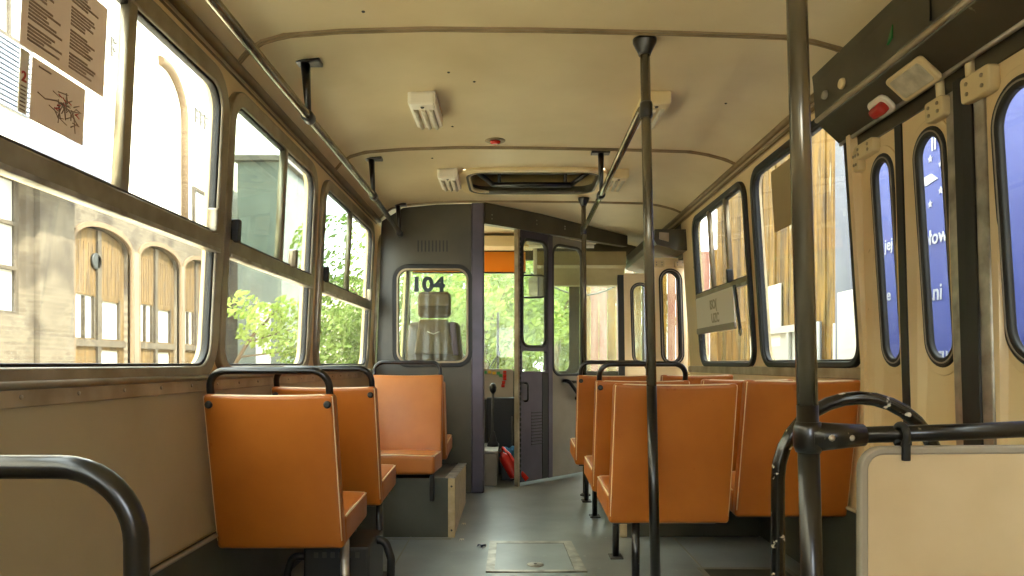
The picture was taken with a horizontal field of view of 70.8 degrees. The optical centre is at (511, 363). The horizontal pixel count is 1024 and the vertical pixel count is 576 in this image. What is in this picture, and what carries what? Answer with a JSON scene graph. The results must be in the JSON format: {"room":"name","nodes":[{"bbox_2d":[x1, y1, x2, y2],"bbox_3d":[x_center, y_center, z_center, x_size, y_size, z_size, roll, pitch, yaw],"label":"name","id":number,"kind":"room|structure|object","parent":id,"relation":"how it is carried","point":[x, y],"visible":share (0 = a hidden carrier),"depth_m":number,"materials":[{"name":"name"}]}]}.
{"room":"vehicle interior","nodes":[
{"label":"vehicle interior","id":0,"kind":"room"},
{"bbox_2d":[0,0,405,575],"bbox_3d":[-1.039,-0.050,2.675,0.092,2.000,8.750,0,0,0],"label":"wall","id":1,"kind":"structure","parent":0,"point":[158,445],"depth_m":2.00,"materials":[{"name":"beige metal"}]},
{"bbox_2d":[0,0,229,381],"bbox_3d":[-1.019,-0.469,1.877,0.091,1.045,1.257,0,0,0],"label":"window","id":2,"kind":"structure","parent":1,"relation":"in","point":[23,164],"depth_m":1.91,"materials":[{"name":"metal"}]},
{"bbox_2d":[17,47,28,114],"bbox_3d":[-1.012,-0.585,1.491,0.008,0.130,0.026,0,0,0],"label":"strip","id":3,"kind":"object","parent":2,"relation":"attached to","point":[24,55],"visible":1,"depth_m":1.49,"materials":[{"name":"beige paper"}]},
{"bbox_2d":[29,56,85,145],"bbox_3d":[-1.011,-0.582,1.609,0.010,0.132,0.187,0,0,0],"label":"map","id":4,"kind":"object","parent":2,"relation":"attached to","point":[57,103],"visible":1,"depth_m":1.60,"materials":[{"name":"brown paper"}]},
{"bbox_2d":[19,0,107,96],"bbox_3d":[-1.003,-0.766,1.625,0.013,0.218,0.300,0,0,0],"label":"sheet","id":5,"kind":"object","parent":2,"relation":"attached to","point":[70,35],"visible":1,"depth_m":1.64,"materials":[{"name":"brown paper"}]},
{"bbox_2d":[0,369,372,409],"bbox_3d":[-1.028,0.069,1.800,0.015,0.046,7.008,0,0,0],"label":"trim","id":6,"kind":"structure","parent":1,"relation":"attached to","point":[14,399],"depth_m":1.92,"materials":[{"name":"metal"}]},
{"bbox_2d":[215,92,317,367],"bbox_3d":[-1.019,-0.469,3.080,0.091,1.045,1.142,0,0,0],"label":"window","id":7,"kind":"structure","parent":1,"relation":"in","point":[234,250],"depth_m":3.06,"materials":[{"name":"metal"}]},
{"bbox_2d":[159,0,381,223],"bbox_3d":[-0.982,-1.045,1.790,0.053,0.048,6.980,0,0,0],"label":"trim","id":8,"kind":"structure","parent":1,"relation":"attached to","point":[181,6],"depth_m":2.71,"materials":[{"name":"metal"}]},
{"bbox_2d":[313,180,374,367],"bbox_3d":[-1.019,-0.469,4.455,0.091,1.045,1.392,0,0,0],"label":"window","id":9,"kind":"structure","parent":1,"relation":"in","point":[323,286],"depth_m":4.31,"materials":[{"name":"metal"}]},
{"bbox_2d":[372,235,410,366],"bbox_3d":[-1.019,-0.469,6.175,0.091,1.045,1.612,0,0,0],"label":"window","id":10,"kind":"structure","parent":1,"relation":"in","point":[408,273],"depth_m":5.41,"materials":[{"name":"glass"}]},
{"bbox_2d":[335,146,734,169],"bbox_3d":[0.147,-1.120,3.990,2.241,0.164,0.032,0,0,-4],"label":"trim","id":11,"kind":"structure","parent":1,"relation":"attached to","point":[441,147],"depth_m":3.98,"materials":[{"name":"metal"}]},
{"bbox_2d":[237,26,842,63],"bbox_3d":[0.147,-1.120,2.585,2.239,0.164,0.032,0,0,-3],"label":"trim","id":12,"kind":"structure","parent":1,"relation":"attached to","point":[283,36],"depth_m":2.57,"materials":[{"name":"metal"}]},
{"bbox_2d":[376,203,626,492],"bbox_3d":[0.125,-0.125,5.792,2.473,2.150,0.484,0,0,-33],"label":"wall partition","id":13,"kind":"structure","parent":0,"point":[438,237],"depth_m":5.30,"materials":[{"name":"metal"}]},
{"bbox_2d":[514,229,520,486],"bbox_3d":[0.047,-0.050,5.596,0.050,2.000,0.033,0,0,44],"label":"trim","id":14,"kind":"structure","parent":13,"relation":"attached to","point":[517,238],"depth_m":5.59,"materials":[{"name":"grey metal"}]},
{"bbox_2d":[380,200,680,218],"bbox_3d":[0.147,-1.120,5.300,2.240,0.164,0.032,0,0,-3],"label":"trim","id":15,"kind":"structure","parent":13,"relation":"attached to","point":[469,201],"depth_m":5.28,"materials":[{"name":"metal"}]},
{"bbox_2d":[520,230,547,481],"bbox_3d":[0.186,-0.062,5.720,0.079,1.971,0.326,0,0,44],"label":"door","id":16,"kind":"structure","parent":13,"relation":"in","point":[534,385],"depth_m":5.72,"materials":[{"name":"grey metal"}]},
{"bbox_2d":[527,241,542,247],"bbox_3d":[0.204,-1.061,6.420,0.133,0.053,0.060,0,0,0],"label":"lamp","id":17,"kind":"object","parent":13,"relation":"attached to","point":[539,245],"depth_m":6.40,"materials":[{"name":"beige plastic"}]},
{"bbox_2d":[548,235,582,477],"bbox_3d":[0.475,-0.062,6.003,0.106,1.971,0.488,0,0,44],"label":"door","id":18,"kind":"structure","parent":13,"relation":"in","point":[562,388],"depth_m":5.93,"materials":[{"name":"grey metal"}]},
{"bbox_2d":[586,242,595,247],"bbox_3d":[0.701,-1.056,6.420,0.080,0.044,0.060,0,0,0],"label":"lamp","id":19,"kind":"object","parent":13,"relation":"attached to","point":[588,244],"depth_m":6.40,"materials":[{"name":"beige plastic"}]},
{"bbox_2d":[408,243,645,396],"bbox_3d":[0.170,-0.125,7.070,2.420,2.150,0.040,0,0,0],"label":"wall","id":20,"kind":"structure","parent":0,"point":[574,363],"depth_m":7.05,"materials":[{"name":"metal"}]},
{"bbox_2d":[164,0,891,246],"bbox_3d":[0.170,-1.113,2.725,2.380,0.177,8.850,0,0,0],"label":"ceiling","id":21,"kind":"structure","parent":0,"point":[521,89],"depth_m":3.04,"materials":[{"name":"paint"}]},
{"bbox_2d":[205,0,406,236],"bbox_3d":[-0.781,-1.048,1.805,0.130,0.242,6.910,0,0,0],"label":"handrail","id":22,"kind":"object","parent":21,"relation":"hanging from","point":[217,6],"visible":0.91,"depth_m":2.75,"materials":[{"name":"metal"}]},
{"bbox_2d":[408,91,442,129],"bbox_3d":[-0.395,-1.160,3.303,0.124,0.072,0.334,0,0,0],"label":"ceiling lamp","id":23,"kind":"object","parent":21,"relation":"attached to","point":[424,106],"visible":1,"depth_m":3.21,"materials":[{"name":"beige plastic"}]},
{"bbox_2d":[437,168,460,191],"bbox_3d":[-0.395,-1.160,4.543,0.124,0.072,0.334,0,0,0],"label":"ceiling lamp","id":24,"kind":"object","parent":21,"relation":"attached to","point":[449,179],"visible":0.99,"depth_m":4.41,"materials":[{"name":"beige plastic"}]},
{"bbox_2d":[413,252,525,273],"bbox_3d":[-0.410,-1.010,6.880,1.080,0.290,0.068,0,0,0],"label":"blind","id":25,"kind":"object","parent":21,"relation":"attached to","point":[494,262],"visible":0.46,"depth_m":6.89,"materials":[{"name":"orange plastic"}]},
{"bbox_2d":[485,137,504,144],"bbox_3d":[-0.090,-1.190,3.860,0.110,0.020,0.110,0,0,0],"label":"recessed light","id":26,"kind":"object","parent":21,"relation":"in","point":[495,140],"visible":1,"depth_m":3.84,"materials":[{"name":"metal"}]},
{"bbox_2d":[484,236,532,250],"bbox_3d":[-0.100,-1.120,6.675,0.600,0.100,0.250,0,0,0],"label":"header panel","id":27,"kind":"object","parent":21,"relation":"attached to","point":[491,243],"visible":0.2,"depth_m":6.55,"materials":[{"name":"beige paint"}]},
{"bbox_2d":[524,248,543,297],"bbox_3d":[0.170,-0.831,6.550,0.298,0.469,0.037,0,0,0],"label":"mirror","id":28,"kind":"object","parent":27,"relation":"hanging from","point":[535,284],"visible":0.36,"depth_m":6.55,"materials":[{"name":"grey mirror"}]},
{"bbox_2d":[459,167,607,194],"bbox_3d":[0.135,-1.249,4.710,0.942,0.150,0.652,0,0,0],"label":"ceiling vent","id":29,"kind":"object","parent":21,"relation":"in","point":[484,180],"visible":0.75,"depth_m":4.89,"materials":[{"name":"brown plastic"}]},
{"bbox_2d":[535,251,625,286],"bbox_3d":[0.635,-0.892,6.800,0.830,0.285,0.360,0,0,0],"label":"box","id":30,"kind":"object","parent":21,"relation":"attached to","point":[603,268],"visible":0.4,"depth_m":6.68,"materials":[{"name":"beige metal"}]},
{"bbox_2d":[581,106,640,231],"bbox_3d":[0.500,-1.063,3.930,0.106,0.280,2.540,0,0,0],"label":"handrail","id":31,"kind":"object","parent":21,"relation":"attached to","point":[636,119],"visible":1,"depth_m":3.72,"materials":[{"name":"metal"}]},
{"bbox_2d":[606,169,628,191],"bbox_3d":[0.660,-1.169,4.583,0.124,0.072,0.334,0,0,0],"label":"ceiling lamp","id":32,"kind":"object","parent":21,"relation":"attached to","point":[621,176],"visible":0.7,"depth_m":4.47,"materials":[{"name":"brown plastic"}]},
{"bbox_2d":[632,91,670,128],"bbox_3d":[0.640,-1.169,3.323,0.124,0.072,0.334,0,0,0],"label":"ceiling lamp","id":33,"kind":"object","parent":21,"relation":"attached to","point":[661,100],"visible":0.61,"depth_m":3.18,"materials":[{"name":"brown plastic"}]},
{"bbox_2d":[291,472,800,575],"bbox_3d":[0.175,0.969,2.675,2.470,0.043,8.750,0,0,0],"label":"floor","id":34,"kind":"structure","parent":0,"point":[552,508],"depth_m":3.85,"materials":[{"name":"grey rubber"}]},
{"bbox_2d":[0,455,149,575],"bbox_3d":[-0.739,0.538,1.000,0.522,0.824,0.080,0,0,0],"label":"handrail","id":35,"kind":"object","parent":34,"relation":"on","point":[129,511],"visible":1,"depth_m":0.99,"materials":[{"name":"black metal"}]},
{"bbox_2d":[203,367,366,575],"bbox_3d":[-0.799,0.478,2.625,0.437,0.936,0.550,0,0,0],"label":"seat","id":36,"kind":"object","parent":34,"relation":"on","point":[275,460],"visible":1,"depth_m":2.41,"materials":[{"name":"orange leather"}]},
{"bbox_2d":[343,491,366,541],"bbox_3d":[-0.799,0.572,2.705,0.437,0.131,0.390,0,0,0],"label":"cushion","id":37,"kind":"object","parent":36,"relation":"on","point":[355,502],"depth_m":2.71,"materials":[{"name":"orange leather"}]},
{"bbox_2d":[271,366,395,575],"bbox_3d":[-0.794,0.479,3.315,0.462,0.942,0.550,0,0,0],"label":"seat","id":38,"kind":"object","parent":34,"relation":"on","point":[362,470],"visible":0.56,"depth_m":3.09,"materials":[{"name":"orange leather"}]},
{"bbox_2d":[381,464,395,499],"bbox_3d":[-0.800,0.559,3.395,0.450,0.131,0.390,0,0,0],"label":"cushion","id":39,"kind":"object","parent":38,"relation":"on","point":[388,471],"depth_m":3.41,"materials":[{"name":"orange leather"}]},
{"bbox_2d":[284,530,394,575],"bbox_3d":[-0.647,0.807,2.757,0.414,0.286,0.285,0,0,0],"label":"seat legs","id":40,"kind":"object","parent":34,"relation":"on","point":[365,546],"visible":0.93,"depth_m":2.62,"materials":[{"name":"black metal"}]},
{"bbox_2d":[357,463,465,537],"bbox_3d":[-0.665,0.777,4.410,0.710,0.345,0.980,0,0,0],"label":"box","id":41,"kind":"object","parent":34,"relation":"on","point":[432,505],"visible":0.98,"depth_m":3.95,"materials":[{"name":"metal"}]},
{"bbox_2d":[372,360,442,474],"bbox_3d":[-0.645,0.300,4.185,0.450,0.644,0.550,0,0,0],"label":"seat","id":42,"kind":"object","parent":41,"relation":"on","point":[410,407],"visible":0.69,"depth_m":4.33,"materials":[{"name":"orange leather"}]},
{"bbox_2d":[380,450,440,474],"bbox_3d":[-0.645,0.556,4.105,0.450,0.131,0.390,0,0,0],"label":"cushion","id":43,"kind":"object","parent":42,"relation":"on","point":[407,462],"depth_m":3.91,"materials":[{"name":"orange leather"}]},
{"bbox_2d":[442,382,451,458],"bbox_3d":[-0.645,0.365,4.806,0.450,0.509,0.547,0,0,0],"label":"seat","id":44,"kind":"object","parent":41,"relation":"on","point":[446,438],"visible":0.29,"depth_m":4.63,"materials":[{"name":"orange plastic"}]},
{"bbox_2d":[447,434,451,454],"bbox_3d":[-0.645,0.554,4.885,0.450,0.131,0.390,0,0,0],"label":"cushion","id":45,"kind":"object","parent":44,"relation":"on","point":[449,437],"depth_m":4.88,"materials":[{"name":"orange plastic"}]},
{"bbox_2d":[406,292,462,360],"bbox_3d":[-0.630,0.181,6.045,0.500,1.538,0.570,0,0,0],"label":"seat","id":46,"kind":"object","parent":34,"relation":"on","point":[427,339],"visible":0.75,"depth_m":5.79,"materials":[{"name":"fabric"}]},
{"bbox_2d":[484,443,498,485],"bbox_3d":[-0.172,0.810,5.848,0.125,0.280,0.525,0,0,0],"label":"engine cover","id":47,"kind":"object","parent":34,"relation":"on","point":[490,453],"visible":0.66,"depth_m":5.59,"materials":[{"name":"grey metal"}]},
{"bbox_2d":[487,383,498,446],"bbox_3d":[-0.155,0.413,5.870,0.100,0.516,0.100,0,0,0],"label":"lever","id":48,"kind":"object","parent":47,"relation":"on","point":[492,442],"visible":1,"depth_m":5.86,"materials":[{"name":"grey metal"}]},
{"bbox_2d":[484,369,512,442],"bbox_3d":[-0.484,0.498,6.691,0.991,0.905,0.678,0,0,0],"label":"dashboard","id":49,"kind":"object","parent":34,"relation":"on","point":[503,378],"visible":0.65,"depth_m":6.41,"materials":[{"name":"metal"}]},
{"bbox_2d":[486,397,513,473],"bbox_3d":[-0.090,0.620,6.246,0.260,0.660,0.168,0,0,0],"label":"control panel","id":50,"kind":"object","parent":34,"relation":"on","point":[503,406],"visible":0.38,"depth_m":6.19,"materials":[{"name":"black plastic"}]},
{"bbox_2d":[501,464,513,479],"bbox_3d":[-0.010,0.869,5.930,0.160,0.163,0.120,0,0,0],"label":"case","id":51,"kind":"object","parent":34,"relation":"on","point":[504,476],"visible":0.27,"depth_m":5.87,"materials":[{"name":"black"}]},
{"bbox_2d":[503,446,513,457],"bbox_3d":[-0.005,0.735,5.920,0.143,0.124,0.102,0,0,-10],"label":"cloth","id":52,"kind":"object","parent":51,"relation":"on","point":[511,449],"visible":0.21,"depth_m":5.88,"materials":[{"name":"blue fabric"}]},
{"bbox_2d":[498,446,528,480],"bbox_3d":[0.014,0.784,5.694,0.289,0.259,0.093,0,0,28],"label":"fire extinguisher","id":53,"kind":"object","parent":34,"relation":"on","point":[506,459],"visible":0.9,"depth_m":5.68,"materials":[{"name":"red metal"}]},
{"bbox_2d":[486,541,586,572],"bbox_3d":[0.112,0.946,3.562,0.463,0.009,0.565,0,0,0],"label":"floor hatch","id":54,"kind":"object","parent":34,"relation":"on","point":[510,556],"visible":1,"depth_m":3.51,"materials":[{"name":"metal"}]},
{"bbox_2d":[578,197,590,495],"bbox_3d":[0.522,-0.124,5.200,0.094,2.148,0.084,0,0,0],"label":"pole","id":55,"kind":"object","parent":34,"relation":"on","point":[583,201],"visible":0.67,"depth_m":5.18,"materials":[{"name":"black metal"}]},
{"bbox_2d":[570,360,645,517],"bbox_3d":[0.615,0.464,4.667,0.450,0.972,0.715,0,0,0],"label":"seat","id":56,"kind":"object","parent":34,"relation":"on","point":[581,446],"visible":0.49,"depth_m":4.37,"materials":[{"name":"orange plastic"}]},
{"bbox_2d":[570,438,574,460],"bbox_3d":[0.615,0.557,4.665,0.450,0.131,0.390,0,0,0],"label":"cushion","id":57,"kind":"object","parent":56,"relation":"on","point":[572,442],"depth_m":4.66,"materials":[{"name":"orange leather"}]},
{"bbox_2d":[584,361,689,559],"bbox_3d":[0.615,0.469,3.645,0.450,0.962,0.550,0,0,0],"label":"seat","id":58,"kind":"object","parent":34,"relation":"on","point":[598,464],"visible":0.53,"depth_m":3.42,"materials":[{"name":"orange plastic"}]},
{"bbox_2d":[584,456,591,485],"bbox_3d":[0.615,0.557,3.725,0.450,0.131,0.390,0,0,0],"label":"cushion","id":59,"kind":"object","parent":58,"relation":"on","point":[588,459],"depth_m":3.72,"materials":[{"name":"orange leather"}]},
{"bbox_2d":[633,35,660,575],"bbox_3d":[0.510,-0.124,2.660,0.128,2.148,0.089,0,0,0],"label":"pole","id":60,"kind":"object","parent":34,"relation":"on","point":[644,46],"visible":1,"depth_m":2.64,"materials":[{"name":"black metal"}]},
{"bbox_2d":[597,383,737,575],"bbox_3d":[0.618,0.511,2.976,0.474,0.877,0.547,0,0,0],"label":"seat","id":61,"kind":"object","parent":34,"relation":"on","point":[696,422],"visible":0.95,"depth_m":2.76,"materials":[{"name":"orange leather"}]},
{"bbox_2d":[597,476,608,516],"bbox_3d":[0.618,0.562,3.055,0.474,0.131,0.390,0,0,0],"label":"cushion","id":62,"kind":"object","parent":61,"relation":"on","point":[602,481],"depth_m":3.05,"materials":[{"name":"orange leather"}]},
{"bbox_2d":[597,497,758,536],"bbox_3d":[0.976,0.800,4.520,0.768,0.300,1.160,0,0,0],"label":"box","id":63,"kind":"object","parent":34,"relation":"on","point":[735,526],"visible":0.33,"depth_m":3.95,"materials":[{"name":"metal"}]},
{"bbox_2d":[660,375,733,383],"bbox_3d":[1.143,0.354,4.696,0.450,0.577,0.547,0,0,0],"label":"seat","id":64,"kind":"object","parent":63,"relation":"on","point":[693,379],"visible":0.19,"depth_m":4.42,"materials":[{"name":"orange plastic"}]},
{"bbox_2d":[697,567,797,575],"bbox_3d":[1.070,0.948,3.100,0.420,0.004,0.500,0,0,0],"label":"floor hatch","id":65,"kind":"object","parent":34,"relation":"on","point":[706,571],"visible":0.79,"depth_m":3.29,"materials":[{"name":"grey metal"}]},
{"bbox_2d":[786,0,868,575],"bbox_3d":[0.588,-0.124,1.400,0.190,2.148,0.095,0,0,0],"label":"pole","id":66,"kind":"object","parent":34,"relation":"on","point":[811,437],"visible":1,"depth_m":1.38,"materials":[{"name":"black metal"}]},
{"bbox_2d":[814,422,868,450],"bbox_3d":[0.629,0.142,1.399,0.107,0.060,0.058,0,0,0],"label":"socket","id":67,"kind":"object","parent":66,"relation":"attached to","point":[827,436],"depth_m":1.38,"materials":[{"name":"black metal"}]},
{"bbox_2d":[866,421,1023,442],"bbox_3d":[0.975,0.123,1.381,0.732,0.066,0.033,0,0,3],"label":"guard rail","id":68,"kind":"object","parent":66,"relation":"attached to","point":[1010,429],"visible":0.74,"depth_m":1.37,"materials":[{"name":"black metal"}]},
{"bbox_2d":[856,421,1023,575],"bbox_3d":[0.995,0.466,1.367,0.678,0.715,0.055,0,0,0],"label":"board","id":69,"kind":"object","parent":68,"relation":"hanging from","point":[922,510],"visible":1,"depth_m":1.36,"materials":[{"name":"beige plastic"}]},
{"bbox_2d":[771,391,939,575],"bbox_3d":[0.800,0.506,1.660,0.454,0.887,0.080,0,0,0],"label":"loop","id":70,"kind":"object","parent":34,"relation":"on","point":[778,472],"visible":0.59,"depth_m":1.65,"materials":[{"name":"black metal"}]},
{"bbox_2d":[675,27,1023,575],"bbox_3d":[1.373,-0.095,2.675,0.114,2.090,8.750,0,0,0],"label":"wall","id":71,"kind":"structure","parent":0,"point":[838,533],"depth_m":3.15,"materials":[{"name":"beige paint"}]},
{"bbox_2d":[617,273,645,375],"bbox_3d":[1.186,0.035,6.778,0.392,1.778,0.044,0,0,0],"label":"door","id":72,"kind":"structure","parent":71,"relation":"in","point":[626,283],"depth_m":6.76,"materials":[{"name":"beige paint"}]},
{"bbox_2d":[625,229,686,272],"bbox_3d":[1.212,-0.945,6.205,0.265,0.160,1.490,0,0,0],"label":"box","id":73,"kind":"object","parent":71,"relation":"attached to","point":[668,243],"visible":0.74,"depth_m":5.54,"materials":[{"name":"grey metal"}]},
{"bbox_2d":[654,258,687,380],"bbox_3d":[1.256,0.035,5.795,0.347,1.778,0.113,0,0,-4],"label":"door","id":74,"kind":"structure","parent":71,"relation":"in","point":[662,266],"depth_m":5.77,"materials":[{"name":"beige paint"}]},
{"bbox_2d":[692,182,756,366],"bbox_3d":[1.355,-0.520,4.655,0.110,1.074,1.174,0,0,0],"label":"window","id":75,"kind":"structure","parent":71,"relation":"in","point":[723,199],"depth_m":4.43,"materials":[{"name":"black rubber"}]},
{"bbox_2d":[696,285,741,340],"bbox_3d":[1.337,-0.317,4.704,0.034,0.306,0.989,0,0,0],"label":"sign plate","id":76,"kind":"object","parent":75,"relation":"attached to","point":[715,312],"visible":1,"depth_m":4.64,"materials":[{"name":"beige plastic"}]},
{"bbox_2d":[662,92,814,228],"bbox_3d":[1.280,-1.115,4.975,0.054,0.047,4.150,0,0,0],"label":"trim","id":77,"kind":"structure","parent":71,"relation":"attached to","point":[784,122],"depth_m":4.03,"materials":[{"name":"metal"}]},
{"bbox_2d":[700,379,793,470],"bbox_3d":[1.143,0.358,3.746,0.450,0.570,0.547,0,0,0],"label":"seat","id":78,"kind":"object","parent":71,"relation":"attached to","point":[739,383],"visible":0.12,"depth_m":3.49,"materials":[{"name":"orange leather"}]},
{"bbox_2d":[688,366,859,379],"bbox_3d":[1.383,0.038,4.225,0.014,0.048,2.798,0,0,0],"label":"trim","id":79,"kind":"structure","parent":71,"relation":"attached to","point":[837,373],"depth_m":3.76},
{"bbox_2d":[729,380,859,516],"bbox_3d":[1.146,0.355,3.096,0.462,0.586,0.547,0,0,0],"label":"seat","id":80,"kind":"object","parent":71,"relation":"attached to","point":[768,407],"visible":0.73,"depth_m":2.88,"materials":[{"name":"orange leather"}]},
{"bbox_2d":[729,471,735,512],"bbox_3d":[1.146,0.562,3.175,0.462,0.131,0.390,0,0,0],"label":"cushion","id":81,"kind":"object","parent":80,"relation":"on","point":[732,496],"depth_m":3.01,"materials":[{"name":"orange leather"}]},
{"bbox_2d":[750,119,859,367],"bbox_3d":[1.355,-0.520,3.390,0.110,1.074,1.144,0,0,0],"label":"window","id":82,"kind":"structure","parent":71,"relation":"in","point":[783,150],"depth_m":3.84,"materials":[{"name":"clear glass"}]},
{"bbox_2d":[771,158,791,232],"bbox_3d":[1.333,-0.825,3.520,0.022,0.310,0.320,0,0,0],"label":"poster","id":83,"kind":"object","parent":82,"relation":"attached to","point":[780,176],"visible":0.69,"depth_m":3.55,"materials":[{"name":"beige paper"}]},
{"bbox_2d":[846,135,869,455],"bbox_3d":[1.359,0.000,2.045,0.122,1.900,1.530,0,0,0],"label":"trim","id":84,"kind":"structure","parent":71,"relation":"attached to","point":[855,179],"depth_m":2.78,"materials":[{"name":"beige paint"}]},
{"bbox_2d":[852,77,971,447],"bbox_3d":[1.371,0.015,2.464,0.123,1.877,0.656,0,0,0],"label":"door","id":85,"kind":"structure","parent":71,"relation":"in","point":[936,387],"depth_m":2.43,"materials":[{"name":"beige paint"}]},
{"bbox_2d":[812,0,1023,146],"bbox_3d":[1.260,-1.003,2.038,0.130,0.290,1.685,0,0,0],"label":"panel","id":86,"kind":"object","parent":71,"relation":"attached to","point":[909,47],"visible":1,"depth_m":2.28,"materials":[{"name":"metal"}]},
{"bbox_2d":[867,95,895,118],"bbox_3d":[1.282,-0.890,2.502,0.063,0.065,0.117,0,0,0],"label":"warning lamp","id":87,"kind":"object","parent":86,"relation":"attached to","point":[879,106],"depth_m":2.47,"materials":[{"name":"red plastic"}]},
{"bbox_2d":[886,56,941,100],"bbox_3d":[1.272,-0.903,2.285,0.079,0.075,0.202,0,0,0],"label":"lamp","id":88,"kind":"object","parent":86,"relation":"attached to","point":[910,77],"depth_m":2.26,"materials":[{"name":"beige plastic"}]},
{"bbox_2d":[960,49,1023,444],"bbox_3d":[1.370,0.013,1.770,0.123,1.882,0.744,0,0,0],"label":"door","id":89,"kind":"structure","parent":71,"relation":"in","point":[996,349],"depth_m":2.04,"materials":[{"name":"beige paint"}]},
{"bbox_3d":[-0.220,-0.473,7.067,1.580,1.105,0.005,0,0,0],"label":"window","id":90,"kind":"structure","parent":0,"visible":0},
{"bbox_2d":[488,312,500,368],"bbox_3d":[-0.185,-0.199,7.113,0.160,0.622,0.030,0,0,0],"label":"wiper","id":91,"kind":"object","parent":90,"relation":"attached to","point":[498,352],"visible":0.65,"depth_m":7.10,"materials":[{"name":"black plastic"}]},
{"label":"outside","id":92,"kind":"structure","parent":0,"visible":0},
{"bbox_3d":[0.000,1.850,20.000,120.000,0.200,120.000,0,0,0],"label":"ground","id":93,"kind":"structure","parent":92,"visible":0},
{"bbox_2d":[0,0,276,362],"bbox_3d":[-12.050,-3.950,6.250,9.900,11.400,36.500,0,0,0],"label":"building","id":94,"kind":"structure","parent":93,"relation":"on","point":[79,283],"depth_m":14.42,"materials":[{"name":"stone"}]},
{"bbox_2d":[0,32,32,118],"bbox_3d":[-7.950,-4.593,11.100,0.060,1.085,1.600,0,0,0],"label":"shutter","id":95,"kind":"object","parent":94,"relation":"hanging from","point":[9,47],"depth_m":11.42,"materials":[{"name":"white paper"}]},
{"bbox_2d":[90,253,101,269],"bbox_3d":[-8.095,-2.000,14.020,0.050,0.320,0.320,0,0,0],"label":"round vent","id":96,"kind":"object","parent":94,"relation":"attached to","point":[95,258],"depth_m":13.98,"materials":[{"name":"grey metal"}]},
{"bbox_2d":[227,290,298,362],"bbox_3d":[-5.520,0.076,15.368,2.227,3.367,0.898,0,0,11],"label":"tree","id":97,"kind":"object","parent":93,"relation":"on","point":[261,331],"visible":0.87,"depth_m":15.27,"materials":[{"name":"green plant"}]},
{"bbox_2d":[234,155,304,363],"bbox_3d":[-6.775,-1.925,20.625,1.450,7.350,2.750,0,0,0],"label":"building","id":98,"kind":"structure","parent":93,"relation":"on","point":[257,174],"depth_m":19.40,"materials":[{"name":"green metal"}]},
{"bbox_2d":[319,279,362,363],"bbox_3d":[-9.500,-1.075,33.200,7.200,5.650,0.600,0,0,0],"label":"wall","id":99,"kind":"structure","parent":93,"relation":"on","point":[334,301],"depth_m":33.00,"materials":[{"name":"paint"}]},
{"bbox_2d":[331,272,400,362],"bbox_3d":[-5.236,-0.896,27.848,3.557,5.298,3.059,0,0,27],"label":"tree","id":100,"kind":"object","parent":93,"relation":"on","point":[344,306],"visible":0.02,"depth_m":27.54,"materials":[{"name":"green plant"}]},
{"bbox_2d":[276,213,465,363],"bbox_3d":[-2.752,-0.812,16.039,4.802,5.276,3.363,0,0,-20],"label":"tree","id":101,"kind":"object","parent":93,"relation":"on","point":[347,340],"visible":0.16,"depth_m":14.85,"materials":[{"name":"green plant"}]},
{"bbox_2d":[399,273,512,336],"bbox_3d":[-2.097,-2.059,26.271,6.010,7.623,5.093,0,0,0],"label":"tree","id":102,"kind":"object","parent":93,"relation":"on","point":[403,273],"visible":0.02,"depth_m":26.52,"materials":[{"name":"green plant"}]},
{"bbox_2d":[400,274,543,370],"bbox_3d":[-0.164,-1.770,21.920,6.533,7.046,5.690,0,0,0],"label":"tree","id":103,"kind":"object","parent":93,"relation":"on","point":[463,282],"visible":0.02,"depth_m":21.29,"materials":[{"name":"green plant"}]},
{"bbox_2d":[410,262,566,369],"bbox_3d":[-0.520,-0.219,15.124,3.298,4.308,3.822,0,0,0],"label":"tree","id":104,"kind":"object","parent":93,"relation":"on","point":[459,315],"visible":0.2,"depth_m":14.25,"materials":[{"name":"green plant"}]},
{"bbox_2d":[484,261,607,370],"bbox_3d":[0.760,-0.558,15.652,3.716,4.624,3.416,0,0,3],"label":"tree","id":105,"kind":"object","parent":93,"relation":"on","point":[563,346],"visible":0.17,"depth_m":15.02,"materials":[{"name":"green plant"}]},
{"bbox_2d":[522,243,641,370],"bbox_3d":[2.345,-0.760,17.904,5.104,5.028,3.678,0,0,-26],"label":"tree","id":106,"kind":"object","parent":93,"relation":"on","point":[542,366],"visible":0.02,"depth_m":17.25,"materials":[{"name":"plant"}]},
{"bbox_2d":[579,249,716,374],"bbox_3d":[2.400,-0.065,11.840,2.600,3.630,0.080,0,0,0],"label":"building","id":107,"kind":"structure","parent":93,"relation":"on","point":[598,301],"depth_m":11.80,"materials":[{"name":"beige wood"}]},
{"bbox_2d":[717,129,834,360],"bbox_3d":[3.405,-1.250,3.793,0.390,6.000,15.586,0,0,0],"label":"building","id":108,"kind":"structure","parent":93,"relation":"on","point":[731,346],"depth_m":8.63,"materials":[{"name":"beige wood"}]},
{"bbox_2d":[835,140,855,358],"bbox_3d":[2.967,-0.125,5.770,0.465,3.750,0.740,0,0,0],"label":"building","id":109,"kind":"structure","parent":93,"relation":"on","point":[845,335],"depth_m":5.98,"materials":[{"name":"paint"}]},
{"bbox_2d":[879,88,1023,357],"bbox_3d":[2.283,0.175,3.020,0.075,3.150,2.840,0,0,0],"label":"banner","id":110,"kind":"object","parent":93,"relation":"on","point":[1014,119],"visible":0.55,"depth_m":3.77,"materials":[{"name":"blue"}]},
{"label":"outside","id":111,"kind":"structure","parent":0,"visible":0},
{"bbox_2d":[531,272,614,295],"bbox_3d":[0.950,-1.054,9.500,1.413,0.312,0.021,0,0,0],"label":"cable","id":112,"kind":"object","parent":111,"point":[531,272],"visible":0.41,"depth_m":9.49,"materials":[{"name":"black rubber"}]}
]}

